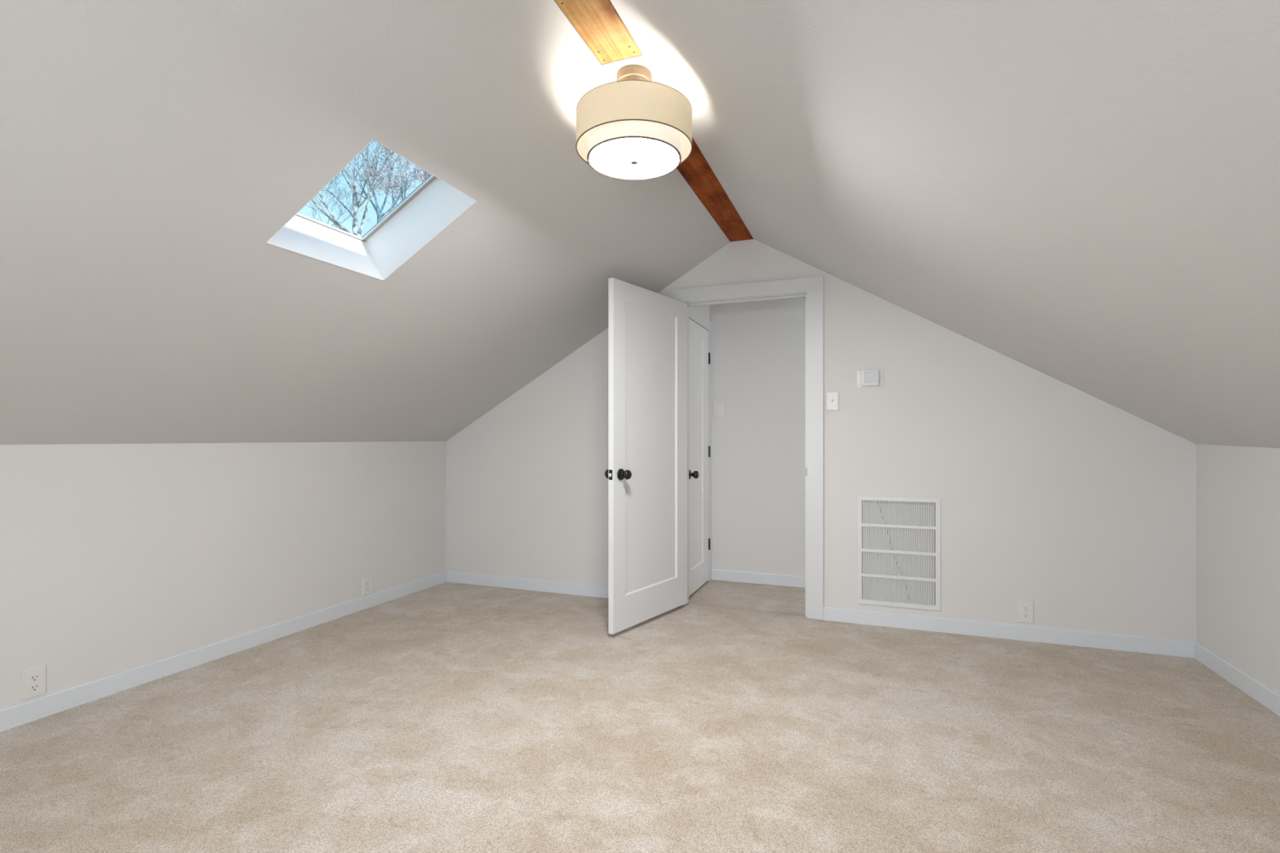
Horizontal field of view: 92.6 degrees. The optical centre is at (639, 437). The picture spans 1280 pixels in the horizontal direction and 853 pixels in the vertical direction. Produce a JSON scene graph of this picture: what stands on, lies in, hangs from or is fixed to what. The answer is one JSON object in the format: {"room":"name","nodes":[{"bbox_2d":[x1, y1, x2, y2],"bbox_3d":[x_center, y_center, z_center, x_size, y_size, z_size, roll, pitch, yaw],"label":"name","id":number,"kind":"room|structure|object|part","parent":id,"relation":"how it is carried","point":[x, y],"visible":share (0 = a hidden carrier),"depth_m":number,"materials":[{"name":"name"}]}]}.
{"room":"empty attic room","nodes":[
{"label":"empty attic room","id":0,"kind":"room"},
{"bbox_2d":[0,441,445,709],"bbox_3d":[-2.547,0.619,2.321,0.120,1.223,5.600,0,0,21],"label":"wall","id":1,"kind":"structure","parent":0,"point":[114,558],"depth_m":3.00,"materials":[{"name":"paint"}]},
{"bbox_2d":[21,664,45,700],"bbox_3d":[-2.429,0.981,2.452,0.008,0.118,0.076,0,0,21],"label":"wall outlet","id":2,"kind":"object","parent":1,"relation":"attached to","point":[33,679],"visible":1,"depth_m":2.45,"materials":[{"name":"white plastic"}]},
{"bbox_2d":[28,683,39,692],"bbox_3d":[-2.427,1.000,2.451,0.004,0.027,0.034,0,0,21],"label":"receptacle","id":3,"kind":"object","parent":2,"relation":"attached to","point":[33,687],"depth_m":2.45,"materials":[{"name":"white plastic"}]},
{"bbox_2d":[28,673,39,682],"bbox_3d":[-2.427,0.962,2.451,0.004,0.027,0.034,0,0,21],"label":"receptacle","id":4,"kind":"object","parent":2,"relation":"attached to","point":[33,677],"depth_m":2.45,"materials":[{"name":"white plastic"}]},
{"bbox_2d":[0,570,446,732],"bbox_3d":[-2.485,1.089,2.297,0.014,0.083,5.400,0,0,21],"label":"baseboard","id":5,"kind":"structure","parent":1,"relation":"attached to","point":[15,715],"depth_m":2.99,"materials":[{"name":"white wood"}]},
{"bbox_2d":[362,575,371,595],"bbox_3d":[-1.813,0.985,4.067,0.008,0.118,0.076,0,0,21],"label":"wall outlet","id":6,"kind":"object","parent":1,"relation":"attached to","point":[366,581],"visible":1,"depth_m":4.06,"materials":[{"name":"white plastic"}]},
{"bbox_2d":[0,0,730,444],"bbox_3d":[-1.534,-0.708,1.934,2.492,1.610,5.600,0,0,21],"label":"ceiling","id":7,"kind":"structure","parent":0,"point":[152,152],"depth_m":2.05,"materials":[{"name":"paint"}]},
{"bbox_2d":[266,138,476,280],"bbox_3d":[-1.037,-0.910,2.288,0.630,0.487,0.655,0,0,21],"label":"window","id":8,"kind":"structure","parent":7,"relation":"attached to","point":[434,204],"depth_m":2.50,"materials":[{"name":"white"}]},
{"bbox_3d":[-1.060,-0.982,2.296,0.662,0.012,0.655,-32,-11,18],"label":"frame","id":9,"kind":"part","parent":8,"relation":"part of","materials":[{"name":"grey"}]},
{"bbox_2d":[600,54,659,83],"bbox_3d":[0.012,-1.348,2.275,0.157,0.134,0.420,0,0,21],"label":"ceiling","id":10,"kind":"structure","parent":0,"point":[611,68],"depth_m":2.11,"materials":[{"name":"paint"}]},
{"bbox_2d":[576,65,692,180],"bbox_3d":[-0.021,-1.126,2.163,0.410,0.310,0.410,0,0,21],"label":"ceiling lamp","id":11,"kind":"object","parent":10,"relation":"attached to","point":[633,126],"visible":1,"depth_m":2.04,"materials":[{"name":"beige fabric"}]},
{"bbox_3d":[-0.021,-1.052,2.163,0.328,0.137,0.328,0,0,21],"label":"lamp shade","id":12,"kind":"part","parent":11,"relation":"part of","materials":[{"name":"white glass"}]},
{"bbox_2d":[588,137,679,177],"bbox_3d":[-0.021,-0.987,2.163,0.325,0.003,0.325,0,0,21],"label":"diffuser","id":13,"kind":"object","parent":11,"relation":"attached to","point":[614,157],"depth_m":2.15,"materials":[{"name":"white glass"}]},
{"bbox_2d":[0,579,1279,852],"bbox_3d":[-0.012,1.190,1.783,5.200,0.120,6.403,0,0,21],"label":"floor","id":14,"kind":"structure","parent":0,"point":[446,717],"depth_m":2.26,"materials":[{"name":"beige carpet"}]},
{"bbox_2d":[691,305,709,319],"bbox_3d":[0.375,-0.095,4.588,0.125,2.650,0.725,0,0,21],"label":"wall","id":15,"kind":"structure","parent":0,"point":[704,310],"depth_m":4.73,"materials":[{"name":"paint"}]},
{"bbox_2d":[688,318,710,595],"bbox_3d":[0.450,0.139,4.528,0.104,1.957,0.612,0,0,21],"label":"door","id":16,"kind":"structure","parent":15,"relation":"in","point":[699,354],"depth_m":4.54,"materials":[{"name":"white wood"}]},
{"bbox_3d":[0.377,0.258,4.286,0.070,0.067,0.067,0,0,21],"label":"knob","id":17,"kind":"part","parent":16,"relation":"part of","materials":[{"name":"black metal"}]},
{"bbox_2d":[688,306,711,581],"bbox_3d":[0.439,0.102,4.554,0.018,2.055,0.703,0,0,21],"label":"trim","id":18,"kind":"structure","parent":15,"relation":"attached to","point":[694,315],"depth_m":4.82,"materials":[{"name":"white wood"}]},
{"bbox_3d":[0.551,0.102,4.848,0.018,2.055,0.076,0,0,21],"label":"casing leg","id":19,"kind":"part","parent":18,"relation":"part of","materials":[{"name":"white wood"}]},
{"bbox_2d":[709,297,804,576],"bbox_3d":[1.998,-0.095,4.389,3.300,2.650,0.100,0,0,21],"label":"wall","id":20,"kind":"structure","parent":0,"point":[758,347],"depth_m":4.75,"materials":[{"name":"paint"}]},
{"bbox_2d":[712,401,723,417],"bbox_3d":[0.616,-0.228,4.852,0.080,0.122,0.020,0,0,21],"label":"light switch","id":21,"kind":"object","parent":20,"relation":"attached to","point":[717,406],"visible":1,"depth_m":4.86,"materials":[{"name":"white plastic"}]},
{"bbox_2d":[711,568,804,587],"bbox_3d":[1.999,1.089,4.328,3.056,0.083,0.014,0,0,21],"label":"baseboard","id":22,"kind":"structure","parent":20,"relation":"attached to","point":[717,575],"depth_m":4.73,"materials":[{"name":"white wood"}]},
{"bbox_2d":[445,239,1196,641],"bbox_3d":[0.685,-0.047,4.031,4.900,2.554,0.100,0,0,21],"label":"wall","id":23,"kind":"structure","parent":0,"point":[1055,496],"depth_m":3.58,"materials":[{"name":"paint"}]},
{"bbox_2d":[446,570,608,598],"bbox_3d":[-0.658,1.089,4.482,1.842,0.083,0.014,0,0,21],"label":"baseboard","id":24,"kind":"structure","parent":23,"relation":"attached to","point":[543,585],"depth_m":4.54,"materials":[{"name":"white wood"}]},
{"bbox_2d":[604,277,687,634],"bbox_3d":[0.068,0.102,3.778,0.174,2.007,0.827,0,0,36],"label":"door","id":25,"kind":"structure","parent":23,"relation":"in","point":[646,473],"depth_m":3.71,"materials":[{"name":"white wood"}]},
{"bbox_3d":[-0.168,0.209,3.537,0.070,0.067,0.067,0,0,36],"label":"knob","id":26,"kind":"part","parent":25,"relation":"part of","materials":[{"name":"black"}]},
{"bbox_3d":[-0.165,0.209,3.451,0.025,0.057,0.002,0,0,36],"label":"latch plate","id":27,"kind":"part","parent":25,"relation":"part of","materials":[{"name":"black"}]},
{"bbox_3d":[-0.083,0.209,3.476,0.070,0.067,0.067,0,0,36],"label":"knob","id":28,"kind":"part","parent":25,"relation":"part of","materials":[{"name":"black metal"}]},
{"bbox_2d":[669,275,823,620],"bbox_3d":[0.690,0.064,4.027,1.002,2.132,0.133,0,0,21],"label":"trim","id":29,"kind":"structure","parent":23,"relation":"attached to","point":[811,289],"depth_m":3.81,"materials":[{"name":"white wood"}]},
{"bbox_3d":[0.249,0.063,4.134,0.102,2.130,0.018,0,0,21],"label":"casing leg","id":30,"kind":"part","parent":29,"relation":"part of","materials":[{"name":"white wood"}]},
{"bbox_3d":[1.092,0.063,3.812,0.100,2.130,0.018,0,0,21],"label":"casing leg","id":31,"kind":"part","parent":29,"relation":"part of","materials":[{"name":"white wood"}]},
{"bbox_2d":[826,391,839,411],"bbox_3d":[1.188,-0.227,3.775,0.078,0.122,0.020,0,0,21],"label":"light switch","id":32,"kind":"object","parent":23,"relation":"attached to","point":[832,397],"visible":1,"depth_m":3.78,"materials":[{"name":"white plastic"}]},
{"bbox_2d":[857,368,883,387],"bbox_3d":[1.389,-0.360,3.695,0.150,0.112,0.026,0,0,21],"label":"thermostat","id":33,"kind":"object","parent":23,"relation":"attached to","point":[866,378],"visible":1,"depth_m":3.69,"materials":[{"name":"white plastic"}]},
{"bbox_2d":[857,496,940,610],"bbox_3d":[1.555,0.682,3.687,0.455,0.654,0.092,0,0,21],"label":"air vent","id":34,"kind":"object","parent":23,"relation":"in","point":[899,538],"visible":1,"depth_m":3.65,"materials":[{"name":"white metal"}]},
{"bbox_2d":[823,606,1194,657],"bbox_3d":[1.993,1.089,3.471,1.829,0.083,0.014,0,0,21],"label":"baseboard","id":35,"kind":"structure","parent":23,"relation":"attached to","point":[1175,647],"depth_m":3.42,"materials":[{"name":"white wood"}]},
{"bbox_2d":[1017,600,1033,623],"bbox_3d":[2.151,0.971,3.414,0.079,0.121,0.008,0,0,21],"label":"wall outlet","id":36,"kind":"object","parent":23,"relation":"attached to","point":[1024,608],"visible":1,"depth_m":3.41,"materials":[{"name":"white plastic"}]},
{"bbox_2d":[1022,613,1029,617],"bbox_3d":[2.151,0.991,3.412,0.034,0.027,0.004,0,0,21],"label":"receptacle","id":37,"kind":"object","parent":36,"relation":"attached to","point":[1024,615],"depth_m":3.41,"materials":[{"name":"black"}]},
{"bbox_2d":[1022,605,1029,611],"bbox_3d":[2.151,0.952,3.412,0.034,0.027,0.004,0,0,21],"label":"receptacle","id":38,"kind":"object","parent":36,"relation":"attached to","point":[1024,608],"depth_m":3.41,"materials":[{"name":"white plastic"}]},
{"bbox_2d":[609,0,1279,448],"bbox_3d":[0.941,-0.697,0.990,2.498,1.638,5.600,0,0,21],"label":"ceiling","id":39,"kind":"structure","parent":0,"point":[1085,194],"depth_m":1.61,"materials":[{"name":"paint"}]},
{"bbox_2d":[1196,444,1279,693],"bbox_3d":[1.956,0.627,0.603,0.120,1.207,5.600,0,0,21],"label":"wall","id":40,"kind":"structure","parent":0,"point":[1238,487],"depth_m":2.78,"materials":[{"name":"paint"}]},
{"bbox_2d":[1194,640,1279,716],"bbox_3d":[1.894,1.089,0.626,0.014,0.083,5.400,0,0,21],"label":"baseboard","id":41,"kind":"structure","parent":40,"relation":"attached to","point":[1253,687],"depth_m":2.75,"materials":[{"name":"white wood"}]},
{"bbox_3d":[-0.298,-1.450,1.462,0.193,0.070,5.600,0,0,21],"label":"ceiling","id":42,"kind":"structure","parent":0,"visible":0},
{"bbox_2d":[555,0,642,64],"bbox_3d":[-0.661,-1.344,0.509,0.151,0.121,3.359,0,0,21],"label":"ceiling beam","id":43,"kind":"structure","parent":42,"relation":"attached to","point":[597,22],"depth_m":1.92,"materials":[{"name":"brown wood"}]},
{"bbox_2d":[676,137,753,241],"bbox_3d":[0.376,-1.344,3.228,0.151,0.121,1.618,0,0,21],"label":"board","id":44,"kind":"object","parent":42,"relation":"attached to","point":[695,170],"visible":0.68,"depth_m":3.23,"materials":[{"name":"brown wood"}]},
{"label":"outside","id":45,"kind":"structure","parent":0,"visible":0},
{"bbox_3d":[-1.529,4.280,4.822,120.000,0.300,120.000,0,0,21],"label":"ground","id":46,"kind":"structure","parent":45,"visible":0},
{"bbox_2d":[308,174,380,227],"bbox_3d":[-9.111,-1.966,17.930,2.771,12.194,1.689,0,0,-7],"label":"bare tree","id":47,"kind":"object","parent":46,"relation":"on","point":[335,179],"visible":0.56,"depth_m":17.69,"materials":[{"name":"brown plant"}]},
{"bbox_2d":[305,142,411,236],"bbox_3d":[-4.712,-0.652,9.164,2.695,9.568,1.909,0,0,11],"label":"bare tree","id":48,"kind":"object","parent":46,"relation":"on","point":[356,202],"visible":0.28,"depth_m":9.07,"materials":[{"name":"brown plant"}]},
{"bbox_2d":[325,140,425,222],"bbox_3d":[-5.706,-1.630,12.930,2.859,11.524,1.508,0,0,25],"label":"bare tree","id":49,"kind":"object","parent":46,"relation":"on","point":[380,215],"visible":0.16,"depth_m":13.00,"materials":[{"name":"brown plant"}]},
{"bbox_2d":[352,140,431,208],"bbox_3d":[-3.921,-0.875,10.876,1.972,10.012,1.765,0,0,-35],"label":"bare tree","id":50,"kind":"object","parent":46,"relation":"on","point":[418,171],"visible":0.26,"depth_m":10.91,"materials":[{"name":"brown plant"}]}
]}

